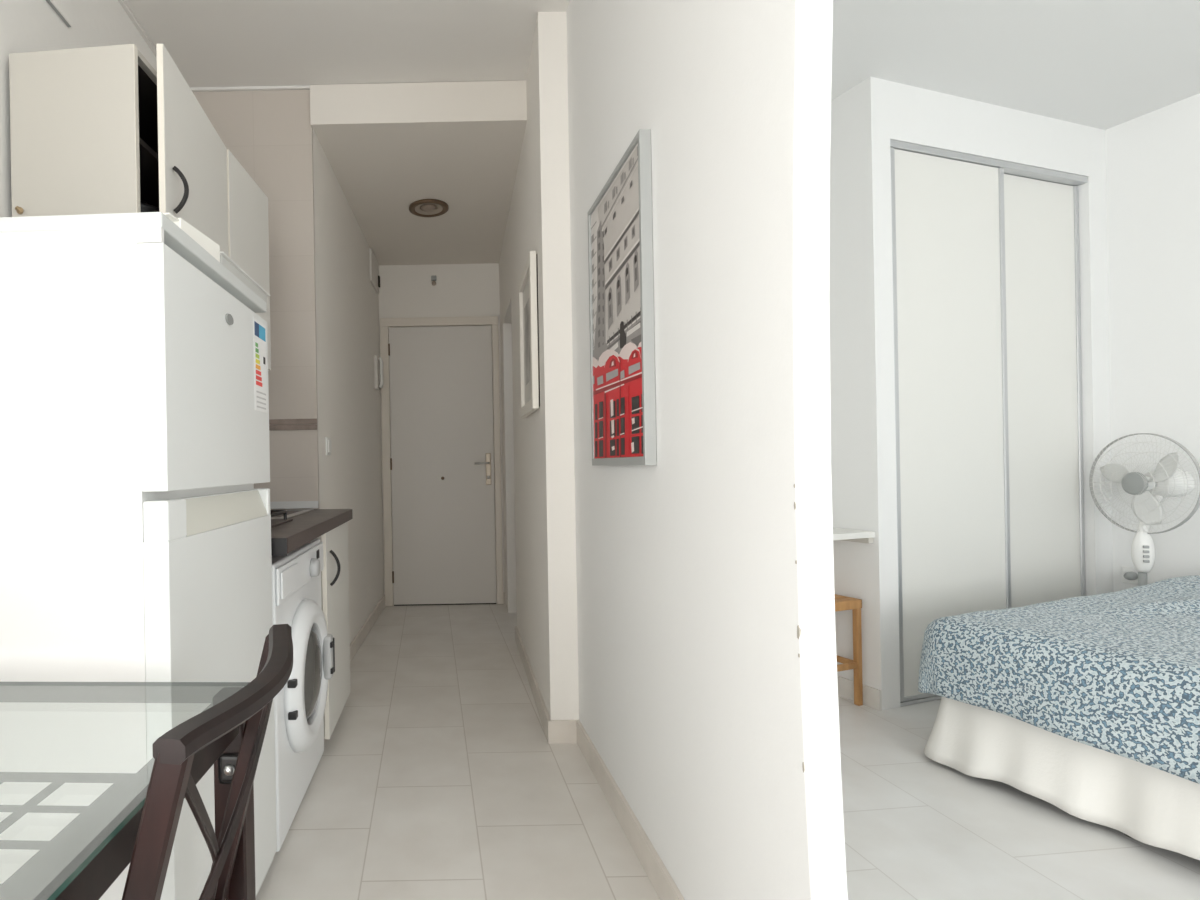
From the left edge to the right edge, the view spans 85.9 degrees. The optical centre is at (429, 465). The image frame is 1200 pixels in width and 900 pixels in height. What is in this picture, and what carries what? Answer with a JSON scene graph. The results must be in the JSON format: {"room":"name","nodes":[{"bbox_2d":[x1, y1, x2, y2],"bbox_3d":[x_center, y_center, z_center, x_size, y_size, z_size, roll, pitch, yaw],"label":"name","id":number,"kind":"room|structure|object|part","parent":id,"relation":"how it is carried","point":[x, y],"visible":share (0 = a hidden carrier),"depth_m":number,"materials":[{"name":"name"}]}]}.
{"room":"studio apartment","nodes":[
{"label":"studio apartment","id":0,"kind":"room"},
{"bbox_2d":[0,0,156,216],"bbox_3d":[-1.156,-0.309,0.000,0.100,2.780,5.600,-1,0,0],"label":"wall","id":1,"kind":"structure","parent":0,"point":[25,25],"depth_m":1.80,"materials":[{"name":"white paint"}]},
{"bbox_2d":[46,0,72,26],"bbox_3d":[-1.121,-1.529,1.555,0.012,0.333,0.750,-1,0,0],"label":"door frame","id":2,"kind":"structure","parent":1,"relation":"attached to","point":[63,8],"depth_m":1.89,"materials":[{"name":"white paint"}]},
{"bbox_2d":[9,44,227,254],"bbox_3d":[-0.851,-0.850,1.857,0.455,0.470,0.554,-1,0,5],"label":"upper cabinet","id":3,"kind":"object","parent":1,"relation":"attached to","point":[94,130],"visible":0.81,"depth_m":1.62,"materials":[{"name":"grey"}]},
{"bbox_2d":[140,200,158,211],"bbox_3d":[-0.868,-0.713,1.860,0.208,0.160,0.238,-1,0,40],"label":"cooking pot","id":4,"kind":"object","parent":3,"relation":"in","point":[144,206],"visible":0.16,"depth_m":1.78,"materials":[{"name":"black metal"}]},
{"bbox_3d":[-0.869,-0.770,1.860,0.200,0.045,0.199,-1,0,0],"label":"lid","id":5,"kind":"part","parent":4,"relation":"part of","materials":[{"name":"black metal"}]},
{"bbox_3d":[-0.660,-0.732,1.643,0.041,0.125,0.009,-1,0,-1],"label":"handle","id":6,"kind":"part","parent":3,"relation":"part of","materials":[{"name":"black metal"}]},
{"bbox_3d":[-0.696,-0.853,1.859,0.017,0.470,0.525,-1,0,-1],"label":"door","id":7,"kind":"part","parent":3,"relation":"part of","materials":[{"name":"white plastic"}]},
{"bbox_2d":[226,149,270,369],"bbox_3d":[-0.828,-0.736,2.337,0.405,0.700,0.395,-1,0,5],"label":"upper cabinet","id":8,"kind":"object","parent":1,"relation":"attached to","point":[248,227],"visible":0.19,"depth_m":2.30,"materials":[{"name":"grey"}]},
{"bbox_2d":[193,90,318,509],"bbox_3d":[-0.858,-0.315,2.850,0.695,2.780,0.100,-1,0,0],"label":"tiled wall","id":9,"kind":"structure","parent":0,"point":[269,133],"depth_m":2.80,"materials":[{"name":"tile"}]},
{"bbox_2d":[269,419,316,430],"bbox_3d":[-0.806,-0.183,2.797,0.593,0.050,0.006,-1,0,0],"label":"trim","id":10,"kind":"structure","parent":9,"relation":"attached to","point":[274,424],"depth_m":2.79,"materials":[{"name":"brown tile"}]},
{"bbox_2d":[270,501,318,508],"bbox_3d":[-0.795,0.178,2.790,0.584,0.032,0.018,-1,0,0],"label":"trim","id":11,"kind":"structure","parent":9,"relation":"attached to","point":[281,504],"depth_m":2.79,"materials":[{"name":"silver metal"}]},
{"bbox_2d":[124,0,569,86],"bbox_3d":[-0.339,-1.764,0.075,1.785,0.100,5.750,-1,0,0],"label":"ceiling","id":12,"kind":"structure","parent":0,"point":[212,43],"depth_m":2.49,"materials":[{"name":"white paint"}]},
{"bbox_2d":[313,129,383,642],"bbox_3d":[-0.443,-0.322,3.819,0.102,2.779,2.040,-1,0,1],"label":"wall","id":13,"kind":"structure","parent":0,"point":[347,302],"depth_m":3.53,"materials":[{"name":"white paint"}]},
{"bbox_2d":[118,0,309,91],"bbox_3d":[-0.835,-1.698,0.550,0.590,0.014,4.500,-1,0,0],"label":"trim","id":14,"kind":"structure","parent":13,"relation":"attached to","point":[124,5],"depth_m":2.79,"materials":[{"name":"white paint"}]},
{"bbox_2d":[325,437,331,454],"bbox_3d":[-0.485,-0.094,2.969,0.015,0.085,0.080,-1,0,4],"label":"light switch","id":15,"kind":"object","parent":13,"relation":"attached to","point":[328,448],"visible":1,"depth_m":2.94,"materials":[{"name":"white plastic"}]},
{"bbox_2d":[350,595,384,662],"bbox_3d":[-0.411,1.025,3.772,0.012,0.085,1.930,-1,0,4],"label":"baseboard","id":16,"kind":"structure","parent":13,"relation":"attached to","point":[367,626],"depth_m":3.88,"materials":[{"name":"tile"}]},
{"bbox_2d":[369,248,379,292],"bbox_3d":[-0.397,-1.406,4.484,0.029,0.225,0.330,-1,0,4],"label":"box","id":17,"kind":"object","parent":13,"relation":"attached to","point":[373,264],"visible":1,"depth_m":4.44,"materials":[{"name":"white paint"}]},
{"bbox_2d":[374,355,383,389],"bbox_3d":[-0.368,-0.673,4.478,0.062,0.240,0.090,-1,0,4],"label":"intercom","id":18,"kind":"object","parent":13,"relation":"attached to","point":[377,359],"visible":1,"depth_m":4.46,"materials":[{"name":"white paint"}]},
{"bbox_2d":[310,80,526,264],"bbox_3d":[0.471,-1.638,3.837,2.200,0.178,2.125,-1,0,0],"label":"ceiling","id":19,"kind":"structure","parent":0,"point":[389,147],"depth_m":3.10,"materials":[{"name":"white paint"}]},
{"bbox_2d":[409,199,448,216],"bbox_3d":[-0.008,-1.531,3.690,0.236,0.017,0.236,-1,0,0],"label":"recessed light","id":20,"kind":"object","parent":19,"relation":"in","point":[438,207],"visible":1,"depth_m":3.67,"materials":[{"name":"brown metal"}]},
{"bbox_3d":[-0.008,-1.531,3.690,0.088,0.014,0.088,-1,0,0],"label":"bulb","id":21,"kind":"part","parent":20,"relation":"part of","materials":[{"name":"beige glass"}]},
{"bbox_2d":[379,263,504,604],"bbox_3d":[0.071,-0.241,4.790,1.350,2.600,0.100,-1,0,0],"label":"wall","id":22,"kind":"structure","parent":0,"point":[460,290],"depth_m":4.74,"materials":[{"name":"white paint"}]},
{"bbox_2d":[431,275,436,285],"bbox_3d":[0.030,-1.412,4.721,0.040,0.074,0.035,-1,0,0],"label":"wall sensor","id":23,"kind":"object","parent":22,"relation":"attached to","point":[433,278],"visible":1,"depth_m":4.71,"materials":[{"name":"grey plastic"}]},
{"bbox_2d":[380,316,502,605],"bbox_3d":[0.088,-0.037,4.700,0.898,2.190,0.077,-1,0,0],"label":"door","id":24,"kind":"structure","parent":22,"relation":"in","point":[443,409],"depth_m":4.72,"materials":[{"name":"beige paint"}]},
{"bbox_3d":[0.394,-0.021,4.688,0.116,0.018,0.052,-1,0,0],"label":"lever","id":25,"kind":"part","parent":24,"relation":"part of","materials":[{"name":"silver metal"}]},
{"bbox_3d":[0.445,0.022,4.717,0.040,0.240,0.005,-1,0,0],"label":"handle plate","id":26,"kind":"part","parent":24,"relation":"part of","materials":[{"name":"gold metal"}]},
{"bbox_2d":[499,12,578,719],"bbox_3d":[0.542,-0.340,3.550,0.168,2.780,2.384,-1,0,1],"label":"wall","id":27,"kind":"structure","parent":0,"point":[538,448],"depth_m":2.36,"materials":[{"name":"white paint"}]},
{"bbox_2d":[518,251,539,417],"bbox_3d":[0.433,-0.548,2.736,0.031,0.635,0.490,-1,0,3],"label":"framed picture","id":28,"kind":"object","parent":27,"relation":"attached to","point":[528,285],"visible":1,"depth_m":2.66,"materials":[{"name":"white"}]},
{"bbox_2d":[524,299,530,384],"bbox_3d":[0.433,-0.548,2.736,0.002,0.355,0.250,-1,0,3],"label":"print","id":29,"kind":"object","parent":28,"relation":"attached to","point":[527,309],"depth_m":2.75},
{"bbox_2d":[515,626,549,740],"bbox_3d":[0.487,1.009,3.050,0.012,0.085,1.382,-1,0,3],"label":"baseboard","id":30,"kind":"structure","parent":27,"relation":"attached to","point":[543,713],"depth_m":2.82,"materials":[{"name":"tile"}]},
{"bbox_2d":[548,720,576,743],"bbox_3d":[0.502,1.009,2.353,0.108,0.085,0.011,-1,0,0],"label":"baseboard","id":31,"kind":"object","parent":27,"relation":"attached to","point":[559,731],"visible":1,"depth_m":2.35,"materials":[{"name":"tile"}]},
{"bbox_2d":[566,0,847,899],"bbox_3d":[0.566,-0.340,1.623,0.068,2.780,1.472,-1,0,0],"label":"wall","id":32,"kind":"structure","parent":0,"point":[708,682],"depth_m":1.18,"materials":[{"name":"white paint"}]},
{"bbox_2d":[587,129,656,465],"bbox_3d":[0.528,-0.409,1.748,0.028,0.814,0.495,-1,0,0],"label":"framed picture","id":33,"kind":"object","parent":32,"relation":"attached to","point":[620,231],"visible":1,"depth_m":1.66,"materials":[{"name":"multicoloured paper"}]},
{"bbox_2d":[591,143,642,457],"bbox_3d":[0.519,-0.412,1.748,0.005,0.776,0.465,-1,0,0],"label":"print","id":34,"kind":"object","parent":33,"relation":"attached to","point":[617,211],"depth_m":1.71,"materials":[{"name":"multicoloured paper"}]},
{"bbox_2d":[256,603,1199,899],"bbox_3d":[2.090,1.073,1.050,6.542,0.100,7.700,-1,0,0],"label":"floor","id":35,"kind":"structure","parent":0,"point":[438,776],"depth_m":1.86,"materials":[{"name":"tile"}]},
{"bbox_2d":[0,682,255,899],"bbox_3d":[-0.664,0.697,0.596,0.800,0.750,0.660,-1,0,3],"label":"dining table","id":36,"kind":"object","parent":35,"relation":"on","point":[89,875],"visible":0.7,"depth_m":0.72,"materials":[{"name":"clear glass"}]},
{"bbox_3d":[-0.275,0.693,0.884,0.044,0.744,0.040,-1,0,3],"label":"leg","id":37,"kind":"part","parent":36,"relation":"part of","materials":[{"name":"brown wood"}]},
{"bbox_2d":[0,212,276,899],"bbox_3d":[-0.725,0.323,1.355,0.604,1.500,0.587,-1,0,2],"label":"refrigerator","id":38,"kind":"object","parent":35,"relation":"on","point":[135,528],"visible":0.83,"depth_m":1.06,"materials":[{"name":"white metal"}]},
{"bbox_3d":[-0.742,-0.413,1.355,0.598,0.028,0.587,-1,0,2],"label":"panel","id":39,"kind":"part","parent":38,"relation":"part of","materials":[{"name":"white"}]},
{"bbox_2d":[163,213,219,261],"bbox_3d":[-0.520,-0.455,1.262,0.098,0.048,0.190,-1,0,9],"label":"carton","id":40,"kind":"object","parent":38,"relation":"on","point":[209,245],"visible":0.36,"depth_m":1.26,"materials":[{"name":"white cardboard"}]},
{"bbox_3d":[-0.459,-0.168,1.343,0.044,0.422,0.585,-1,0,2],"label":"freezer door","id":41,"kind":"part","parent":38,"relation":"part of","materials":[{"name":"white metal"}]},
{"bbox_3d":[-0.446,0.536,1.343,0.044,0.954,0.585,-1,0,2],"label":"fridge door","id":42,"kind":"part","parent":38,"relation":"part of","materials":[{"name":"white metal"}]},
{"bbox_2d":[220,252,269,309],"bbox_3d":[-0.602,-0.452,1.557,0.304,0.044,0.350,-1,0,2],"label":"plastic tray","id":43,"kind":"object","parent":38,"relation":"on","point":[233,268],"visible":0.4,"depth_m":1.52,"materials":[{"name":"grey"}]},
{"bbox_2d":[122,624,292,899],"bbox_3d":[-0.417,0.645,0.674,0.542,0.847,0.364,-1,0,0],"label":"dining chair","id":44,"kind":"object","parent":35,"relation":"on","point":[171,780],"visible":1,"depth_m":0.56,"materials":[{"name":"brown wood"}]},
{"bbox_3d":[-0.247,0.648,0.507,0.120,0.836,0.022,-1,0,0],"label":"post","id":45,"kind":"part","parent":44,"relation":"part of","materials":[{"name":"brown wood"}]},
{"bbox_3d":[-0.188,0.227,0.674,0.069,0.020,0.364,-1,0,0],"label":"rail","id":46,"kind":"part","parent":44,"relation":"part of","materials":[{"name":"brown wood"}]},
{"bbox_3d":[-0.247,0.648,0.838,0.120,0.836,0.022,-1,0,0],"label":"post","id":47,"kind":"part","parent":44,"relation":"part of","materials":[{"name":"brown wood"}]},
{"bbox_2d":[272,539,334,851],"bbox_3d":[-0.632,0.671,1.993,0.586,0.800,0.600,-1,0,2],"label":"washing machine","id":48,"kind":"object","parent":35,"relation":"on","point":[299,707],"visible":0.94,"depth_m":1.86,"materials":[{"name":"white metal"}]},
{"bbox_3d":[-0.405,0.330,1.794,0.005,0.075,0.180,-1,0,2],"label":"detergent drawer","id":49,"kind":"part","parent":48,"relation":"part of","materials":[{"name":"white plastic"}]},
{"bbox_3d":[-0.406,0.331,1.985,0.010,0.103,0.592,-1,0,2],"label":"control panel","id":50,"kind":"part","parent":48,"relation":"part of","materials":[{"name":"white plastic"}]},
{"bbox_3d":[-0.383,0.662,1.984,0.044,0.464,0.464,-1,0,2],"label":"door","id":51,"kind":"part","parent":48,"relation":"part of","materials":[{"name":"white plastic"}]},
{"bbox_3d":[-0.379,0.662,1.984,0.046,0.306,0.306,-1,0,2],"label":"door glass","id":52,"kind":"part","parent":48,"relation":"part of","materials":[{"name":"grey"}]},
{"bbox_3d":[-0.385,0.342,2.084,0.024,0.064,0.064,-1,0,2],"label":"programme knob","id":53,"kind":"part","parent":48,"relation":"part of","materials":[{"name":"grey plastic"}]},
{"bbox_3d":[-0.354,0.661,2.153,0.032,0.150,0.050,-1,0,2],"label":"door handle","id":54,"kind":"part","parent":48,"relation":"part of","materials":[{"name":"grey plastic"}]},
{"bbox_2d":[316,521,350,738],"bbox_3d":[-0.632,0.659,2.551,0.608,0.825,0.485,-1,0,2],"label":"base cabinet","id":55,"kind":"object","parent":35,"relation":"on","point":[335,573],"visible":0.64,"depth_m":2.48,"materials":[{"name":"grey wood"}]},
{"bbox_2d":[271,509,352,555],"bbox_3d":[-0.709,0.221,2.233,0.695,0.047,1.143,-1,0,2],"label":"countertop","id":56,"kind":"structure","parent":55,"relation":"on","point":[304,528],"depth_m":2.02,"materials":[{"name":"laminate"}]},
{"bbox_2d":[270,510,292,527],"bbox_3d":[-0.722,0.178,1.970,0.450,0.040,0.500,-1,0,2],"label":"gas hob","id":57,"kind":"object","parent":56,"relation":"in","point":[274,522],"visible":0.06,"depth_m":2.11,"materials":[{"name":"black metal"}]},
{"bbox_3d":[-0.722,0.196,1.970,0.450,0.006,0.500,-1,0,2],"label":"plate","id":58,"kind":"part","parent":57,"relation":"part of","materials":[{"name":"grey metal"}]},
{"bbox_2d":[271,509,313,518],"bbox_3d":[-0.732,0.196,2.501,0.430,0.005,0.460,-1,0,2],"label":"sink","id":59,"kind":"object","parent":56,"relation":"in","point":[290,513],"visible":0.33,"depth_m":2.49,"materials":[{"name":"silver metal"}]},
{"bbox_3d":[-0.729,0.197,2.500,0.345,0.001,0.370,-1,0,2],"label":"bowl","id":60,"kind":"part","parent":59,"relation":"part of","materials":[{"name":"metal"}]},
{"bbox_3d":[-0.360,0.387,2.353,0.041,0.138,0.009,-1,0,2],"label":"handle","id":61,"kind":"part","parent":55,"relation":"part of","materials":[{"name":"black metal"}]},
{"bbox_2d":[835,594,862,705],"bbox_3d":[1.640,0.803,2.730,0.360,0.455,0.280,-1,0,-19],"label":"wooden stool","id":62,"kind":"object","parent":35,"relation":"on","point":[842,603],"visible":0.23,"depth_m":2.65,"materials":[{"name":"brown wood"}]},
{"bbox_3d":[1.636,0.595,2.730,0.360,0.038,0.280,-1,0,-19],"label":"seat","id":63,"kind":"part","parent":62,"relation":"part of","materials":[{"name":"brown wood"}]},
{"bbox_3d":[1.839,0.819,2.666,0.024,0.417,0.024,-1,0,-19],"label":"leg","id":64,"kind":"part","parent":62,"relation":"part of","materials":[{"name":"brown wood"}]},
{"bbox_2d":[890,139,1087,706],"bbox_3d":[2.515,-0.193,3.115,1.316,2.413,0.598,-1,0,-17],"label":"wardrobe","id":65,"kind":"object","parent":35,"relation":"on","point":[986,252],"visible":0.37,"depth_m":2.81,"materials":[{"name":"white wood"}]},
{"bbox_3d":[2.333,0.992,2.757,0.664,0.017,0.022,-1,0,-17],"label":"rail","id":66,"kind":"part","parent":65,"relation":"part of","materials":[{"name":"silver metal"}]},
{"bbox_3d":[2.314,-0.184,2.758,0.706,2.360,0.016,-1,0,-17],"label":"sliding door","id":67,"kind":"part","parent":65,"relation":"part of","materials":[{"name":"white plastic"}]},
{"bbox_3d":[2.919,-0.195,2.980,0.615,2.360,0.016,-1,0,-17],"label":"sliding door","id":68,"kind":"part","parent":65,"relation":"part of","materials":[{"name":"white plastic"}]},
{"bbox_2d":[924,697,1199,859],"bbox_3d":[2.824,0.782,1.498,1.756,0.455,2.041,-1,0,-17],"label":"double bed","id":69,"kind":"object","parent":35,"relation":"on","point":[1152,806],"visible":0.41,"depth_m":1.80,"materials":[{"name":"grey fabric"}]},
{"bbox_2d":[918,575,1199,783],"bbox_3d":[2.830,0.605,1.475,1.777,0.338,2.099,-1,0,-17],"label":"bedspread","id":70,"kind":"object","parent":69,"relation":"on","point":[1118,672],"visible":1,"depth_m":1.85,"materials":[{"name":"blue fabric"}]},
{"bbox_2d":[1089,433,1199,585],"bbox_3d":[3.188,0.428,2.770,0.318,1.150,0.340,-1,0,45],"label":"pedestal fan","id":71,"kind":"object","parent":35,"relation":"on","point":[1148,490],"visible":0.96,"depth_m":2.75,"materials":[{"name":"white plastic"}]},
{"bbox_3d":[3.187,0.034,2.871,0.031,0.094,0.161,-1,0,2],"label":"blade","id":72,"kind":"part","parent":71,"relation":"part of","materials":[{"name":"white plastic"}]},
{"bbox_2d":[1089,434,1198,532],"bbox_3d":[3.154,0.078,2.771,0.036,0.445,0.445,-1,0,2],"label":"grille","id":73,"kind":"object","parent":71,"relation":"attached to","point":[1135,483],"depth_m":2.75,"materials":[{"name":"silver metal"}]},
{"bbox_2d":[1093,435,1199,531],"bbox_3d":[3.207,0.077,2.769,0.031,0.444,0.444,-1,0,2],"label":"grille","id":74,"kind":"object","parent":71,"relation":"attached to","point":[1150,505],"depth_m":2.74,"materials":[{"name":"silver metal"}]},
{"bbox_3d":[3.185,0.184,2.755,0.031,0.155,0.103,-1,0,2],"label":"blade","id":75,"kind":"part","parent":71,"relation":"part of","materials":[{"name":"white plastic"}]},
{"bbox_3d":[3.181,0.006,2.685,0.031,0.132,0.126,-1,0,2],"label":"blade","id":76,"kind":"part","parent":71,"relation":"part of","materials":[{"name":"white plastic"}]},
{"bbox_2d":[830,76,1112,710],"bbox_3d":[2.523,-0.316,3.128,1.560,2.660,0.620,-1,0,-17],"label":"wall","id":77,"kind":"structure","parent":0,"point":[865,118],"depth_m":2.71,"materials":[{"name":"white paint"}]},
{"bbox_2d":[833,528,874,543],"bbox_3d":[1.268,0.312,2.635,1.148,0.050,0.408,-1,0,-17],"label":"shelf","id":78,"kind":"object","parent":77,"relation":"attached to","point":[861,536],"visible":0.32,"depth_m":2.60,"materials":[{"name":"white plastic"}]},
{"bbox_2d":[837,675,881,710],"bbox_3d":[1.796,0.985,2.894,0.012,0.085,0.620,-1,0,-17],"label":"baseboard","id":79,"kind":"structure","parent":77,"relation":"attached to","point":[872,698],"depth_m":2.66,"materials":[{"name":"tile"}]},
{"bbox_2d":[831,0,1199,129],"bbox_3d":[2.934,-1.703,0.529,4.756,0.100,6.657,-1,0,0],"label":"ceiling","id":80,"kind":"structure","parent":0,"point":[1100,64],"depth_m":2.45,"materials":[{"name":"white paint"}]},
{"bbox_2d":[1105,93,1199,591],"bbox_3d":[4.074,-0.343,0.940,0.102,2.660,5.920,-1,0,-17],"label":"wall","id":81,"kind":"structure","parent":0,"point":[1153,158],"depth_m":2.90,"materials":[{"name":"white paint"}]},
{"bbox_2d":[1122,566,1137,584],"bbox_3d":[3.373,0.529,2.985,0.050,0.080,0.080,-1,0,-17],"label":"wall socket","id":82,"kind":"object","parent":81,"relation":"attached to","point":[1129,574],"visible":0.8,"depth_m":2.99,"materials":[{"name":"white plastic"}]}
]}

